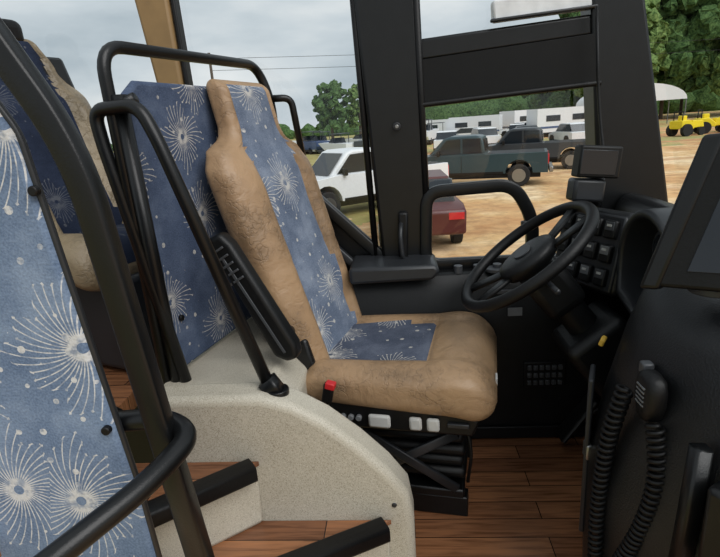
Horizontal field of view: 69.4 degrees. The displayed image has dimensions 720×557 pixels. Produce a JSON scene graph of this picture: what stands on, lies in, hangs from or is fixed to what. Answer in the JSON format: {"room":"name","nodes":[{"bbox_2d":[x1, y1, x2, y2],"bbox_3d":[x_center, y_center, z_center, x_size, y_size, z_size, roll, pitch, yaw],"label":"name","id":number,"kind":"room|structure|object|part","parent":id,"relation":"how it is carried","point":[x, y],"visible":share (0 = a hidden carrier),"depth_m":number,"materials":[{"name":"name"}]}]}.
{"room":"bus interior","nodes":[
{"label":"bus interior","id":0,"kind":"room"},
{"bbox_2d":[0,365,136,556],"bbox_3d":[-2.071,0.492,1.395,2.800,0.050,1.780,-3,17,5],"label":"floor","id":1,"kind":"structure","parent":0,"point":[117,378],"depth_m":1.55,"materials":[{"name":"red wood"}]},
{"bbox_2d":[0,18,156,369],"bbox_3d":[-0.936,-0.302,1.728,0.635,1.105,0.563,4,18,26],"label":"passenger seat","id":2,"kind":"object","parent":1,"relation":"on","point":[53,69],"visible":0.32,"depth_m":1.66,"materials":[{"name":"fabric"}]},
{"bbox_3d":[-1.037,-0.458,1.727,0.384,0.683,0.470,4,18,26],"label":"backrest","id":3,"kind":"part","parent":2,"relation":"part of","materials":[{"name":"blue fabric"}]},
{"bbox_2d":[58,224,137,291],"bbox_3d":[-0.822,-0.104,1.736,0.370,0.174,0.510,4,18,26],"label":"seat cushion","id":4,"kind":"object","parent":2,"relation":"on","point":[70,235],"depth_m":1.48,"materials":[{"name":"beige fabric"}]},
{"bbox_2d":[0,18,214,556],"bbox_3d":[-0.648,0.123,0.678,0.686,1.369,0.497,-3,17,5],"label":"panel","id":5,"kind":"object","parent":1,"relation":"on","point":[71,483],"visible":1,"depth_m":0.86,"materials":[{"name":"fabric"}]},
{"bbox_3d":[-0.687,0.178,0.912,0.564,1.030,0.025,-3,17,5],"label":"fabric panel","id":6,"kind":"part","parent":5,"relation":"part of","materials":[{"name":"blue fabric"}]},
{"bbox_3d":[-0.684,0.176,0.910,0.571,1.036,0.012,-3,17,5],"label":"panel edge trim","id":7,"kind":"part","parent":5,"relation":"part of","materials":[{"name":"grey plastic"}]},
{"bbox_2d":[116,406,390,556],"bbox_3d":[-0.543,0.876,1.197,1.239,0.914,0.704,-3,17,5],"label":"stairs","id":8,"kind":"structure","parent":1,"relation":"attached to","point":[228,494],"depth_m":1.30,"materials":[{"name":"red wood"}]},
{"bbox_2d":[125,221,555,462],"bbox_3d":[-0.977,0.337,2.250,4.850,1.400,0.070,-3,17,5],"label":"wall","id":9,"kind":"structure","parent":0,"point":[138,441],"depth_m":2.33,"materials":[{"name":"black plastic"}]},
{"bbox_2d":[135,0,184,84],"bbox_3d":[-0.701,-0.757,1.857,0.158,0.920,0.070,-3,17,5],"label":"window post","id":10,"kind":"object","parent":9,"relation":"attached to","point":[156,16],"visible":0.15,"depth_m":1.79,"materials":[{"name":"beige plastic"}]},
{"bbox_2d":[170,0,192,84],"bbox_3d":[-0.620,-0.761,1.850,0.035,0.920,0.050,-3,17,5],"label":"seal","id":11,"kind":"object","parent":10,"relation":"attached to","point":[177,16],"depth_m":1.81,"materials":[{"name":"black rubber"}]},
{"bbox_2d":[322,195,381,255],"bbox_3d":[-0.787,-0.176,2.029,1.910,0.393,0.040,-3,17,5],"label":"frame","id":12,"kind":"object","parent":9,"relation":"attached to","point":[336,216],"visible":0.12,"depth_m":1.96,"materials":[{"name":"grey plastic"}]},
{"bbox_2d":[339,246,352,266],"bbox_3d":[0.003,-0.126,1.952,0.552,0.355,0.030,-3,17,5],"label":"step","id":13,"kind":"structure","parent":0,"point":[348,259],"depth_m":1.96,"materials":[{"name":"black plastic"}]},
{"bbox_2d":[354,0,422,255],"bbox_3d":[0.108,-0.615,1.859,0.239,1.300,0.120,-3,17,5],"label":"pillar","id":14,"kind":"structure","parent":0,"point":[385,28],"depth_m":1.81,"materials":[{"name":"black plastic"}]},
{"bbox_2d":[350,0,377,255],"bbox_3d":[0.006,-0.639,1.822,0.059,1.221,0.023,-3,17,5],"label":"frame","id":15,"kind":"object","parent":14,"relation":"attached to","point":[363,116],"visible":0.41,"depth_m":1.85,"materials":[{"name":"black metal"}]},
{"bbox_2d":[393,122,407,258],"bbox_3d":[0.148,-0.291,1.859,0.041,0.514,0.062,-3,17,5],"label":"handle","id":16,"kind":"structure","parent":14,"relation":"attached to","point":[402,216],"depth_m":1.89,"materials":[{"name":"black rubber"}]},
{"bbox_3d":[0.154,-0.128,1.901,0.027,0.151,0.047,3,18,22],"label":"lever","id":17,"kind":"part","parent":16,"relation":"part of","materials":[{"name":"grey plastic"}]},
{"bbox_3d":[0.160,-0.145,1.919,0.041,0.200,0.020,-3,17,5],"label":"plate","id":18,"kind":"part","parent":16,"relation":"part of","materials":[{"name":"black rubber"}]},
{"bbox_2d":[413,0,428,194],"bbox_3d":[0.209,-0.642,1.786,0.049,1.220,0.023,-3,17,5],"label":"frame","id":19,"kind":"object","parent":14,"relation":"attached to","point":[416,3],"visible":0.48,"depth_m":1.78,"materials":[{"name":"black metal"}]},
{"bbox_2d":[420,179,538,269],"bbox_3d":[0.434,-0.195,1.906,0.432,0.326,0.032,-3,17,5],"label":"frame","id":20,"kind":"object","parent":14,"relation":"attached to","point":[519,195],"visible":0.61,"depth_m":1.87,"materials":[{"name":"black metal"}]},
{"bbox_2d":[414,436,584,556],"bbox_3d":[0.775,0.823,1.369,1.300,0.060,1.640,-3,17,5],"label":"floor","id":21,"kind":"structure","parent":0,"point":[524,494],"depth_m":1.65,"materials":[{"name":"red wood"}]},
{"bbox_2d":[164,317,415,556],"bbox_3d":[-0.159,0.543,1.772,0.660,0.770,0.813,-3,17,5],"label":"stair side panel","id":22,"kind":"object","parent":21,"relation":"on","point":[315,463],"visible":0.59,"depth_m":1.34,"materials":[{"name":"grey plastic"}]},
{"bbox_2d":[89,41,305,396],"bbox_3d":[-0.391,-0.194,1.571,0.414,0.925,0.770,-3,17,5],"label":"panel","id":23,"kind":"object","parent":22,"relation":"on","point":[161,134],"depth_m":1.35,"materials":[{"name":"blue fabric"}]},
{"bbox_2d":[205,79,497,515],"bbox_3d":[0.011,0.052,1.658,0.829,1.349,0.652,0,17,14],"label":"driver seat","id":24,"kind":"object","parent":21,"relation":"on","point":[421,386],"visible":0.98,"depth_m":1.55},
{"bbox_3d":[-0.284,0.051,1.414,0.224,0.359,0.050,0,17,14],"label":"armrest","id":25,"kind":"part","parent":24,"relation":"part of","materials":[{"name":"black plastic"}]},
{"bbox_3d":[-0.226,-0.185,1.697,0.337,0.887,0.540,2,18,19],"label":"backrest","id":26,"kind":"part","parent":24,"relation":"part of","materials":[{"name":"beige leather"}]},
{"bbox_2d":[348,414,353,420],"bbox_3d":[-0.027,0.408,1.529,0.018,0.018,0.013,0,17,14],"label":"switch","id":27,"kind":"object","parent":24,"relation":"attached to","point":[350,416],"depth_m":1.52,"materials":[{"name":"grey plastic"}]},
{"bbox_2d":[355,414,361,420],"bbox_3d":[-0.004,0.408,1.524,0.018,0.018,0.013,0,17,14],"label":"switch","id":28,"kind":"object","parent":24,"relation":"attached to","point":[358,417],"depth_m":1.52,"materials":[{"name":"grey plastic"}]},
{"bbox_2d":[306,311,496,420],"bbox_3d":[0.157,0.261,1.707,0.565,0.177,0.550,0,17,14],"label":"seat cushion","id":29,"kind":"object","parent":24,"relation":"on","point":[433,366],"depth_m":1.52,"materials":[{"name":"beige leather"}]},
{"bbox_3d":[0.142,0.552,1.603,0.326,0.216,0.014,0,17,14],"label":"scissor arm","id":30,"kind":"part","parent":24,"relation":"part of","materials":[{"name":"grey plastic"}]},
{"bbox_3d":[0.143,0.550,1.608,0.326,0.216,0.014,0,17,14],"label":"scissor arm","id":31,"kind":"part","parent":24,"relation":"part of","materials":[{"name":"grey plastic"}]},
{"bbox_3d":[0.179,0.612,1.813,0.380,0.030,0.360,0,17,14],"label":"plate","id":32,"kind":"part","parent":24,"relation":"part of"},
{"bbox_3d":[0.147,0.704,1.688,0.400,0.070,0.050,0,17,14],"label":"slide rail","id":33,"kind":"part","parent":24,"relation":"part of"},
{"bbox_3d":[0.275,0.412,1.455,0.060,0.014,0.012,0,17,14],"label":"lever","id":34,"kind":"part","parent":24,"relation":"part of","materials":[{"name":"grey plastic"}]},
{"bbox_2d":[348,253,629,438],"bbox_3d":[0.513,0.256,1.972,1.230,0.715,0.205,-3,17,5],"label":"panel","id":35,"kind":"object","parent":21,"relation":"on","point":[538,387],"visible":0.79,"depth_m":1.90,"materials":[{"name":"black plastic"}]},
{"bbox_3d":[0.359,-0.034,1.902,0.032,0.030,0.032,-3,17,5],"label":"knob","id":36,"kind":"part","parent":35,"relation":"part of","materials":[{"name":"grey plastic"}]},
{"bbox_3d":[0.498,-0.040,1.891,0.032,0.030,0.032,-3,17,5],"label":"knob","id":37,"kind":"part","parent":35,"relation":"part of","materials":[{"name":"grey plastic"}]},
{"bbox_3d":[0.618,0.042,1.840,0.320,0.015,0.008,-3,17,5],"label":"seam rail","id":38,"kind":"part","parent":35,"relation":"part of","materials":[{"name":"grey plastic"}]},
{"bbox_2d":[523,361,565,386],"bbox_3d":[0.679,0.352,1.919,0.150,0.100,0.012,-3,17,5],"label":"grille","id":39,"kind":"object","parent":35,"relation":"attached to","point":[535,373],"depth_m":1.91,"materials":[{"name":"black plastic"}]},
{"bbox_2d":[556,393,598,442],"bbox_3d":[0.815,0.545,1.732,0.207,0.167,0.380,-3,17,5],"label":"pedals","id":40,"kind":"object","parent":21,"relation":"on","point":[575,419],"visible":0.35,"depth_m":1.87,"materials":[{"name":"black rubber"}]},
{"bbox_2d":[555,194,719,556],"bbox_3d":[0.887,0.339,1.324,0.720,0.990,1.350,-3,17,5],"label":"dashboard","id":41,"kind":"object","parent":21,"relation":"on","point":[677,330],"depth_m":1.04,"materials":[{"name":"black plastic"}]},
{"bbox_2d":[461,200,626,396],"bbox_3d":[0.589,0.080,1.570,0.579,0.604,0.462,5,19,26],"label":"steering wheel","id":42,"kind":"object","parent":41,"relation":"attached to","point":[542,276],"visible":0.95,"depth_m":1.54,"materials":[{"name":"black rubber"}]},
{"bbox_3d":[0.555,0.418,1.272,0.012,0.420,0.090,4,18,26],"label":"access panel","id":43,"kind":"part","parent":41,"relation":"part of","materials":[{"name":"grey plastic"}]},
{"bbox_2d":[566,6,622,206],"bbox_3d":[0.715,-0.529,1.610,0.160,0.604,0.232,-3,17,5],"label":"monitor","id":44,"kind":"object","parent":41,"relation":"on","point":[591,163],"visible":0.99,"depth_m":1.58,"materials":[{"name":"black plastic"}]},
{"bbox_2d":[556,207,632,296],"bbox_3d":[0.800,-0.093,1.703,0.292,0.277,0.315,-3,17,5],"label":"switch panel","id":45,"kind":"object","parent":41,"relation":"attached to","point":[605,265],"depth_m":1.59,"materials":[{"name":"black plastic"}]},
{"bbox_2d":[587,360,667,556],"bbox_3d":[0.545,0.448,1.064,0.101,0.562,0.148,-3,17,5],"label":"microphone","id":46,"kind":"object","parent":41,"relation":"attached to","point":[651,389],"visible":1,"depth_m":1.02,"materials":[{"name":"black plastic"}]},
{"bbox_3d":[0.530,0.456,1.117,0.067,0.507,0.043,5,19,29],"label":"coiled cord","id":47,"kind":"part","parent":46,"relation":"part of","materials":[{"name":"black rubber"}]},
{"bbox_3d":[0.543,0.493,1.059,0.062,0.478,0.130,-17,21,-37],"label":"coiled cord","id":48,"kind":"part","parent":46,"relation":"part of","materials":[{"name":"black plastic"}]},
{"bbox_2d":[616,207,672,314],"bbox_3d":[0.835,-0.028,1.404,0.150,0.326,0.326,-3,17,5],"label":"hood","id":49,"kind":"object","parent":41,"relation":"attached to","point":[638,234],"depth_m":1.53,"materials":[{"name":"black plastic"}]},
{"bbox_2d":[640,133,719,291],"bbox_3d":[0.673,-0.108,0.899,0.089,0.303,0.304,-19,22,-41],"label":"monitor","id":50,"kind":"object","parent":41,"relation":"on","point":[686,255],"visible":1,"depth_m":0.94,"materials":[{"name":"black plastic"},{"name":"dark screen glass"}]},
{"bbox_3d":[0.574,0.445,0.932,0.062,0.341,0.191,-12,18,-25],"label":"console bracket","id":51,"kind":"part","parent":41,"relation":"part of","materials":[{"name":"black plastic"}]},
{"bbox_2d":[687,289,719,297],"bbox_3d":[0.657,-0.025,0.957,0.084,0.102,0.084,-3,17,5],"label":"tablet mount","id":52,"kind":"object","parent":41,"relation":"attached to","point":[710,294],"visible":0.3,"depth_m":0.94,"materials":[{"name":"black plastic"}]},
{"bbox_2d":[290,110,719,257],"bbox_3d":[10.996,-44.289,154.732,520.000,0.001,317.400,-3,17,5],"label":"ground","id":53,"kind":"structure","parent":0,"point":[491,217],"depth_m":15.94,"materials":[{"name":"beige soil"}]},
{"bbox_2d":[311,79,350,137],"bbox_3d":[-5.034,-29.663,91.624,7.019,10.237,6.567,-3,17,5],"label":"tree","id":54,"kind":"object","parent":53,"relation":"on","point":[323,103],"visible":1,"depth_m":90.48,"materials":[{"name":"green plant"}]},
{"bbox_2d":[293,129,369,153],"bbox_3d":[-10.129,-12.821,50.309,25.843,2.296,14.895,-3,17,5],"label":"boats","id":55,"kind":"object","parent":53,"relation":"on","point":[313,144],"visible":0.19,"depth_m":49.75,"materials":[{"name":"white paint"}]},
{"bbox_2d":[344,83,361,133],"bbox_3d":[-0.133,-30.279,93.551,5.324,9.659,5.700,-3,17,5],"label":"tree","id":56,"kind":"object","parent":53,"relation":"on","point":[352,93],"visible":0.52,"depth_m":92.19,"materials":[{"name":"green plant"}]},
{"bbox_2d":[312,147,451,209],"bbox_3d":[0.071,-3.120,16.229,5.830,1.878,2.100,-14,19,-30],"label":"pickup truck","id":57,"kind":"object","parent":53,"relation":"on","point":[340,175],"visible":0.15,"depth_m":15.08,"materials":[{"name":"white paint"}]},
{"bbox_2d":[111,85,719,149],"bbox_3d":[48.969,-39.727,120.582,343.923,11.129,15.044,-3,17,5],"label":"treeline","id":58,"kind":"object","parent":53,"relation":"on","point":[700,98],"visible":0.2,"depth_m":116.77,"materials":[{"name":"green plant"}]},
{"bbox_2d":[378,169,466,246],"bbox_3d":[1.306,-1.803,12.344,1.780,1.420,4.490,-3,17,3],"label":"car","id":59,"kind":"object","parent":53,"relation":"on","point":[449,214],"visible":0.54,"depth_m":10.29,"materials":[{"name":"red paint"}]},
{"bbox_2d":[208,39,712,78],"bbox_3d":[40.855,-24.340,61.736,115.603,11.000,17.769,-3,17,5],"label":"power lines","id":60,"kind":"object","parent":53,"relation":"on","point":[210,66],"visible":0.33,"depth_m":57.64,"materials":[{"name":"black"}]},
{"bbox_2d":[428,134,552,185],"bbox_3d":[4.348,-4.573,20.091,5.830,1.878,2.100,2,17,18],"label":"pickup truck","id":61,"kind":"object","parent":53,"relation":"on","point":[467,156],"visible":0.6,"depth_m":19.19,"materials":[{"name":"teal paint"}]},
{"bbox_3d":[4.799,-5.113,19.765,0.088,0.420,1.250,2,18,18],"label":"glass","id":62,"kind":"part","parent":61,"relation":"part of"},
{"bbox_2d":[426,106,584,144],"bbox_3d":[15.293,-17.212,58.225,20.180,2.766,16.330,-3,17,5],"label":"trailer","id":63,"kind":"object","parent":53,"relation":"on","point":[549,119],"visible":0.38,"depth_m":53.43,"materials":[{"name":"white paint"}]},
{"bbox_2d":[433,121,584,150],"bbox_3d":[13.714,-11.239,40.720,15.252,1.551,7.342,0,17,15],"label":"parked cars","id":64,"kind":"object","parent":53,"relation":"on","point":[576,130],"visible":0.34,"depth_m":39.36,"materials":[{"name":"white paint"}]},
{"bbox_2d":[488,127,584,168],"bbox_3d":[8.005,-6.115,24.394,5.830,1.878,2.100,2,18,20],"label":"pickup truck","id":65,"kind":"object","parent":53,"relation":"on","point":[524,137],"visible":0.36,"depth_m":23.52,"materials":[{"name":"grey paint"}]},
{"bbox_2d":[521,90,579,108],"bbox_3d":[34.108,-33.657,90.207,12.204,13.449,13.170,-3,17,5],"label":"tree","id":66,"kind":"object","parent":53,"relation":"on","point":[564,98],"visible":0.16,"depth_m":86.76,"materials":[{"name":"green plant"}]},
{"bbox_2d":[559,12,579,18],"bbox_3d":[43.286,-41.155,95.323,16.406,23.634,17.476,-3,17,5],"label":"tree","id":67,"kind":"object","parent":53,"relation":"on","point":[573,14],"visible":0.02,"depth_m":92.97,"materials":[{"name":"green plant"}]},
{"bbox_2d":[569,0,671,98],"bbox_3d":[37.917,-32.681,77.273,14.196,18.464,14.175,-3,17,5],"label":"tree","id":68,"kind":"object","parent":53,"relation":"on","point":[658,29],"visible":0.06,"depth_m":72.22,"materials":[{"name":"green plant"}]},
{"bbox_2d":[576,83,686,123],"bbox_3d":[33.181,-21.385,64.496,10.000,4.800,8.120,-3,17,5],"label":"shelter","id":69,"kind":"object","parent":53,"relation":"on","point":[663,91],"visible":0.18,"depth_m":60.14,"materials":[{"name":"white metal"}]},
{"bbox_2d":[666,111,704,135],"bbox_3d":[25.035,-11.866,39.729,2.385,1.840,1.600,-8,17,-14],"label":"tractor","id":70,"kind":"object","parent":53,"relation":"on","point":[686,127],"visible":1,"depth_m":39.42,"materials":[{"name":"paint"}]},
{"bbox_3d":[24.490,-12.152,39.486,0.450,0.400,0.450,-8,17,-14],"label":"seat","id":71,"kind":"part","parent":70,"relation":"part of","materials":[{"name":"yellow paint"}]},
{"bbox_2d":[691,120,703,127],"bbox_3d":[25.639,-11.886,39.904,1.135,0.594,0.800,-8,17,-14],"label":"hood","id":72,"kind":"object","parent":70,"relation":"attached to","point":[698,123],"depth_m":39.53,"materials":[{"name":"yellow paint"}]},
{"bbox_2d":[657,0,719,118],"bbox_3d":[47.305,-35.765,80.072,17.205,21.506,16.791,-3,17,5],"label":"tree","id":73,"kind":"object","parent":53,"relation":"on","point":[698,20],"visible":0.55,"depth_m":74.30,"materials":[{"name":"green plant"}]},
{"bbox_2d":[678,84,707,114],"bbox_3d":[60.304,-43.432,96.114,17.962,25.262,18.329,-3,17,5],"label":"tree","id":74,"kind":"object","parent":53,"relation":"on","point":[696,87],"visible":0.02,"depth_m":98.59,"materials":[{"name":"green plant"}]},
{"bbox_2d":[693,2,719,95],"bbox_3d":[56.317,-33.523,75.890,14.559,18.404,13.577,-3,17,5],"label":"tree","id":75,"kind":"object","parent":53,"relation":"on","point":[712,71],"visible":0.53,"depth_m":75.70,"materials":[{"name":"green plant"}]},
{"bbox_2d":[694,109,719,133],"bbox_3d":[27.725,-12.396,40.873,2.385,1.840,1.600,0,17,14],"label":"tractor","id":76,"kind":"object","parent":53,"relation":"on","point":[709,123],"visible":0.67,"depth_m":40.50,"materials":[{"name":"paint"}]},
{"bbox_3d":[27.174,-12.763,40.899,0.450,0.400,0.450,0,17,14],"label":"seat","id":77,"kind":"part","parent":76,"relation":"part of","materials":[{"name":"yellow paint"}]},
{"bbox_2d":[712,118,719,125],"bbox_3d":[28.335,-12.324,40.738,1.135,0.594,0.800,0,17,14],"label":"hood","id":78,"kind":"object","parent":76,"relation":"attached to","point":[717,120],"depth_m":40.49,"materials":[{"name":"yellow paint"}]},
{"bbox_2d":[580,0,667,209],"bbox_3d":[0.940,-0.605,1.803,0.412,1.400,0.120,-3,17,5],"label":"pillar","id":79,"kind":"structure","parent":0,"point":[630,120],"depth_m":1.75,"materials":[{"name":"black plastic"}]},
{"bbox_2d":[422,14,590,58],"bbox_3d":[0.466,-0.810,1.770,0.604,0.104,0.088,-3,17,5],"label":"window header","id":80,"kind":"object","parent":79,"relation":"attached to","point":[446,45],"visible":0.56,"depth_m":1.73,"materials":[{"name":"black plastic"}]},
{"bbox_2d":[421,34,601,106],"bbox_3d":[0.500,-0.696,1.746,0.605,0.194,0.018,-3,17,5],"label":"roller shade","id":81,"kind":"object","parent":79,"relation":"hanging from","point":[568,63],"visible":0.88,"depth_m":1.75,"materials":[{"name":"black fabric"}]},
{"bbox_2d":[490,0,597,23],"bbox_3d":[0.595,-0.893,1.701,0.340,0.084,0.065,-3,17,5],"label":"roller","id":82,"kind":"object","parent":79,"relation":"attached to","point":[501,10],"visible":0.86,"depth_m":1.69,"materials":[{"name":"white fabric"}]}
]}

